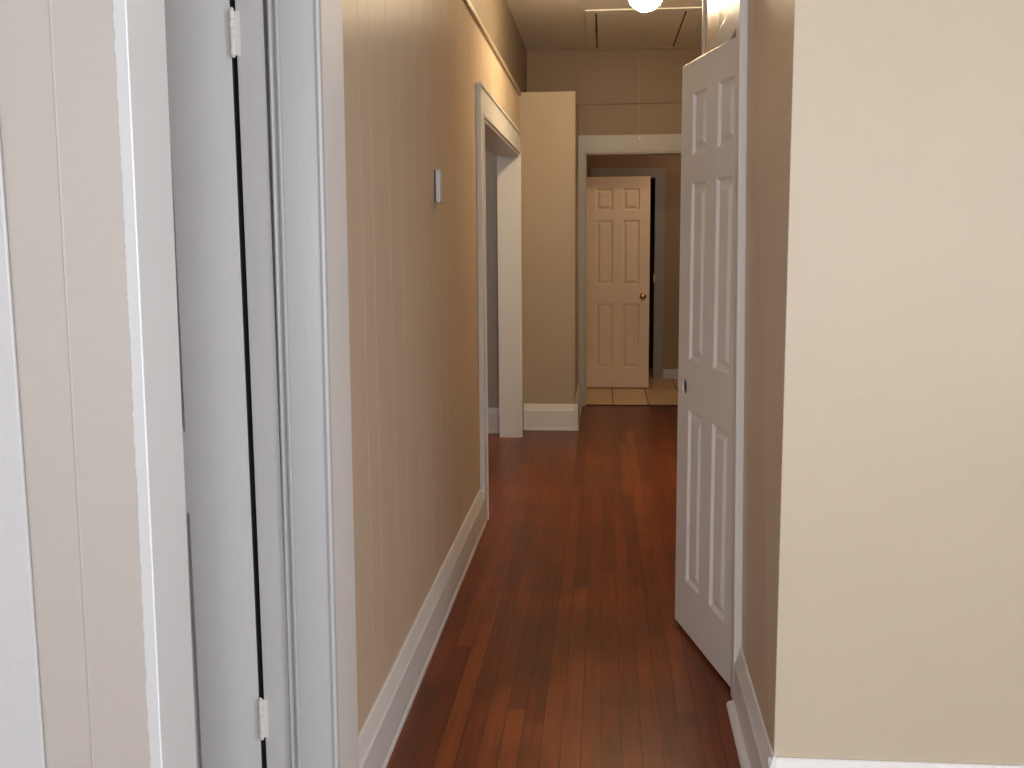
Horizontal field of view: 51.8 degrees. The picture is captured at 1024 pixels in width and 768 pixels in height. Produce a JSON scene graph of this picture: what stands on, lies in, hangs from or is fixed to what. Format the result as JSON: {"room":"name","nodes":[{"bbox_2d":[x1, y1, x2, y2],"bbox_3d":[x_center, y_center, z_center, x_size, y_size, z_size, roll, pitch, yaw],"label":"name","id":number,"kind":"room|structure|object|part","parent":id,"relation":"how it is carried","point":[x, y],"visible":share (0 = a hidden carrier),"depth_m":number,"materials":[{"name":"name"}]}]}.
{"room":"home hallway","nodes":[
{"label":"home hallway","id":0,"kind":"room"},
{"bbox_2d":[0,0,160,767],"bbox_3d":[-0.686,-0.288,1.713,0.215,2.975,0.147,1,8,5],"label":"wall","id":1,"kind":"structure","parent":0,"point":[65,125],"depth_m":1.68,"materials":[{"name":"white paint"}]},
{"bbox_2d":[0,133,45,767],"bbox_3d":[-0.882,0.106,1.709,0.189,2.200,0.007,0,8,5],"label":"door frame","id":2,"kind":"structure","parent":1,"relation":"attached to","point":[21,720],"depth_m":1.73,"materials":[{"name":"white paint"}]},
{"bbox_2d":[125,0,196,767],"bbox_3d":[-0.579,-0.293,1.706,0.028,2.975,0.146,1,8,5],"label":"door frame","id":3,"kind":"structure","parent":1,"relation":"attached to","point":[145,19],"depth_m":1.74,"materials":[{"name":"white paint"}]},
{"bbox_2d":[342,0,526,733],"bbox_3d":[-0.192,-0.824,5.600,0.120,2.975,6.845,0,8,5],"label":"wall","id":4,"kind":"structure","parent":0,"point":[412,68],"depth_m":3.38,"materials":[{"name":"beige paint"}]},
{"bbox_2d":[321,0,358,767],"bbox_3d":[-0.421,-0.124,2.347,0.086,2.475,0.215,0,8,5],"label":"door frame","id":5,"kind":"structure","parent":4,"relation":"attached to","point":[331,10],"depth_m":2.37,"materials":[{"name":"white paint"}]},
{"bbox_2d":[358,488,485,767],"bbox_3d":[-0.264,0.805,3.974,0.029,0.190,2.760,0,8,5],"label":"baseboard","id":6,"kind":"structure","parent":4,"relation":"attached to","point":[378,736],"depth_m":3.41,"materials":[{"name":"white paint"}]},
{"bbox_2d":[434,170,442,202],"bbox_3d":[-0.269,-0.726,3.875,0.023,0.118,0.060,0,8,5],"label":"wall thermostat","id":7,"kind":"object","parent":4,"relation":"attached to","point":[437,173],"visible":1,"depth_m":3.85,"materials":[{"name":"white plastic"}]},
{"bbox_3d":[-0.278,-0.726,3.876,0.004,0.116,0.060,0,8,5],"label":"plate","id":8,"kind":"part","parent":7,"relation":"part of","materials":[{"name":"white plastic"}]},
{"bbox_2d":[463,0,520,95],"bbox_3d":[-0.183,-1.738,4.984,0.036,0.028,5.440,0,8,5],"label":"trim","id":9,"kind":"structure","parent":4,"relation":"attached to","point":[468,4],"depth_m":5.58,"materials":[{"name":"beige paint"}]},
{"bbox_2d":[475,82,522,521],"bbox_3d":[-0.112,-0.536,6.430,0.169,2.178,2.504,0,8,5],"label":"door frame","id":10,"kind":"structure","parent":4,"relation":"attached to","point":[508,200],"depth_m":7.44,"materials":[{"name":"white paint"}]},
{"bbox_2d":[485,147,498,407],"bbox_3d":[-2.140,-0.811,5.616,3.765,2.975,4.740,0,8,5],"label":"wall","id":11,"kind":"structure","parent":0,"point":[490,157],"depth_m":7.73,"materials":[{"name":"grey paint"}]},
{"bbox_2d":[488,408,498,433],"bbox_3d":[-1.938,0.265,8.010,3.765,0.190,0.031,0,8,5],"label":"baseboard","id":12,"kind":"structure","parent":11,"relation":"attached to","point":[493,413],"depth_m":7.85,"materials":[{"name":"white paint"}]},
{"bbox_2d":[521,91,577,429],"bbox_3d":[0.307,-0.966,8.396,0.413,2.490,1.170,0,8,5],"label":"wall","id":13,"kind":"structure","parent":0,"point":[547,117],"depth_m":7.81,"materials":[{"name":"beige paint"}]},
{"bbox_2d":[519,92,575,404],"bbox_3d":[0.254,-0.978,7.805,0.429,2.295,0.012,0,8,5],"label":"trim","id":14,"kind":"structure","parent":13,"relation":"attached to","point":[520,97],"depth_m":7.78,"materials":[{"name":"beige paint"}]},
{"bbox_2d":[524,384,581,430],"bbox_3d":[0.343,0.174,8.512,0.414,0.200,1.156,0,8,5],"label":"baseboard","id":15,"kind":"structure","parent":13,"relation":"attached to","point":[545,417],"depth_m":7.95,"materials":[{"name":"white paint"}]},
{"bbox_2d":[386,367,740,767],"bbox_3d":[-0.071,0.933,3.883,6.000,0.058,16.400,0,8,5],"label":"floor","id":16,"kind":"structure","parent":0,"point":[561,643],"depth_m":3.93,"materials":[{"name":"red wood"}]},
{"bbox_2d":[586,405,677,405],"bbox_3d":[0.387,0.207,9.165,6.000,0.056,0.022,0,8,5],"label":"threshold","id":17,"kind":"object","parent":16,"relation":"on","point":[586,405],"depth_m":9.10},
{"bbox_2d":[506,0,702,50],"bbox_3d":[-0.094,-2.065,3.473,6.000,0.060,16.400,0,8,5],"label":"ceiling","id":18,"kind":"structure","parent":0,"point":[541,25],"depth_m":7.46,"materials":[{"name":"paint"}]},
{"bbox_2d":[629,0,661,11],"bbox_3d":[0.737,-2.209,5.812,0.196,0.302,0.196,0,8,5],"label":"ceiling light","id":19,"kind":"object","parent":18,"relation":"hanging from","point":[640,5],"visible":1,"depth_m":5.79,"materials":[{"name":"white glass"}]},
{"bbox_2d":[527,47,701,134],"bbox_3d":[1.284,-1.288,8.906,2.480,2.975,0.150,0,8,5],"label":"wall","id":20,"kind":"structure","parent":0,"point":[598,75],"depth_m":8.73,"materials":[{"name":"beige paint"}]},
{"bbox_2d":[577,100,681,104],"bbox_3d":[1.494,-2.330,8.691,1.935,0.025,0.014,0,8,5],"label":"trim","id":21,"kind":"structure","parent":20,"relation":"attached to","point":[643,101],"depth_m":8.73,"materials":[{"name":"beige paint"}]},
{"bbox_2d":[578,134,681,405],"bbox_3d":[1.045,-0.948,8.982,0.997,2.285,0.152,0,8,5],"label":"door frame","id":22,"kind":"structure","parent":20,"relation":"attached to","point":[649,144],"depth_m":8.83,"materials":[{"name":"white paint"}]},
{"bbox_2d":[587,155,680,376],"bbox_3d":[1.569,-1.284,9.874,2.020,2.700,1.810,0,8,5],"label":"wall","id":23,"kind":"structure","parent":0,"point":[672,163],"depth_m":10.62,"materials":[{"name":"beige paint"}]},
{"bbox_2d":[586,176,650,387],"bbox_3d":[0.989,-0.948,9.956,0.614,1.985,0.109,0,8,5],"label":"door","id":24,"kind":"structure","parent":23,"relation":"in","point":[618,208],"depth_m":9.98,"materials":[{"name":"beige paint"}]},
{"bbox_3d":[1.233,-0.825,9.934,0.062,0.062,0.074,0,8,5],"label":"knob","id":25,"kind":"part","parent":24,"relation":"part of","materials":[{"name":"gold metal"}]},
{"bbox_2d":[591,168,665,377],"bbox_3d":[1.170,-1.108,10.709,0.747,2.130,0.042,0,8,5],"label":"door frame","id":26,"kind":"structure","parent":23,"relation":"attached to","point":[659,174],"depth_m":10.64,"materials":[{"name":"grey paint"}]},
{"bbox_2d":[663,369,677,377],"bbox_3d":[2.040,-0.099,10.776,0.985,0.100,0.031,0,8,5],"label":"baseboard","id":27,"kind":"structure","parent":23,"relation":"attached to","point":[667,373],"depth_m":10.81,"materials":[{"name":"white paint"}]},
{"bbox_2d":[649,179,654,366],"bbox_3d":[1.276,-1.469,11.242,1.400,2.700,0.890,0,8,5],"label":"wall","id":28,"kind":"structure","parent":0,"point":[652,180],"depth_m":11.60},
{"bbox_2d":[705,0,793,748],"bbox_3d":[0.778,-0.545,3.512,0.157,2.975,2.266,0,8,5],"label":"wall","id":29,"kind":"structure","parent":0,"point":[770,22],"depth_m":2.69,"materials":[{"name":"beige paint"}]},
{"bbox_2d":[702,0,705,55],"bbox_3d":[0.830,-0.699,4.634,0.016,2.975,0.024,0,8,5],"label":"trim","id":30,"kind":"structure","parent":29,"relation":"attached to","point":[703,1],"depth_m":4.51,"materials":[{"name":"white paint"}]},
{"bbox_2d":[675,37,735,687],"bbox_3d":[0.665,-0.071,3.513,0.035,2.014,0.660,-1,8,-7],"label":"door","id":31,"kind":"structure","parent":29,"relation":"in","point":[703,572],"depth_m":3.51,"materials":[{"name":"white paint"}]},
{"bbox_2d":[710,0,747,699],"bbox_3d":[0.711,-0.114,3.529,0.050,2.118,0.845,0,8,5],"label":"door frame","id":32,"kind":"structure","parent":29,"relation":"attached to","point":[735,24],"depth_m":3.11,"materials":[{"name":"white paint"}]},
{"bbox_2d":[726,647,775,767],"bbox_3d":[0.649,0.946,2.898,0.047,0.190,0.696,0,8,6],"label":"baseboard","id":33,"kind":"structure","parent":29,"relation":"attached to","point":[753,746],"depth_m":2.92,"materials":[{"name":"white paint"}]},
{"bbox_2d":[773,0,1023,764],"bbox_3d":[1.718,-0.393,2.350,2.183,2.975,0.120,0,8,5],"label":"wall","id":34,"kind":"structure","parent":0,"point":[900,622],"depth_m":2.42,"materials":[{"name":"beige paint"}]},
{"bbox_2d":[768,757,1023,767],"bbox_3d":[1.665,1.001,2.467,2.097,0.182,0.037,0,8,5],"label":"baseboard","id":35,"kind":"structure","parent":34,"relation":"attached to","point":[781,762],"depth_m":2.53,"materials":[{"name":"white paint"}]},
{"bbox_3d":[-1.269,-0.370,2.349,1.465,2.975,0.120,0,8,5],"label":"wall","id":36,"kind":"structure","parent":0,"visible":0},
{"bbox_2d":[164,0,268,767],"bbox_3d":[-0.894,0.101,2.335,0.680,2.020,0.047,0,8,5],"label":"door","id":37,"kind":"structure","parent":36,"relation":"in","point":[203,48],"depth_m":2.29,"materials":[{"name":"grey paint"}]},
{"bbox_2d":[235,0,339,767],"bbox_3d":[-0.852,0.036,2.363,0.957,2.160,0.152,0,8,5],"label":"door frame","id":38,"kind":"structure","parent":36,"relation":"attached to","point":[293,26],"depth_m":2.26,"materials":[{"name":"white paint"}]}
]}

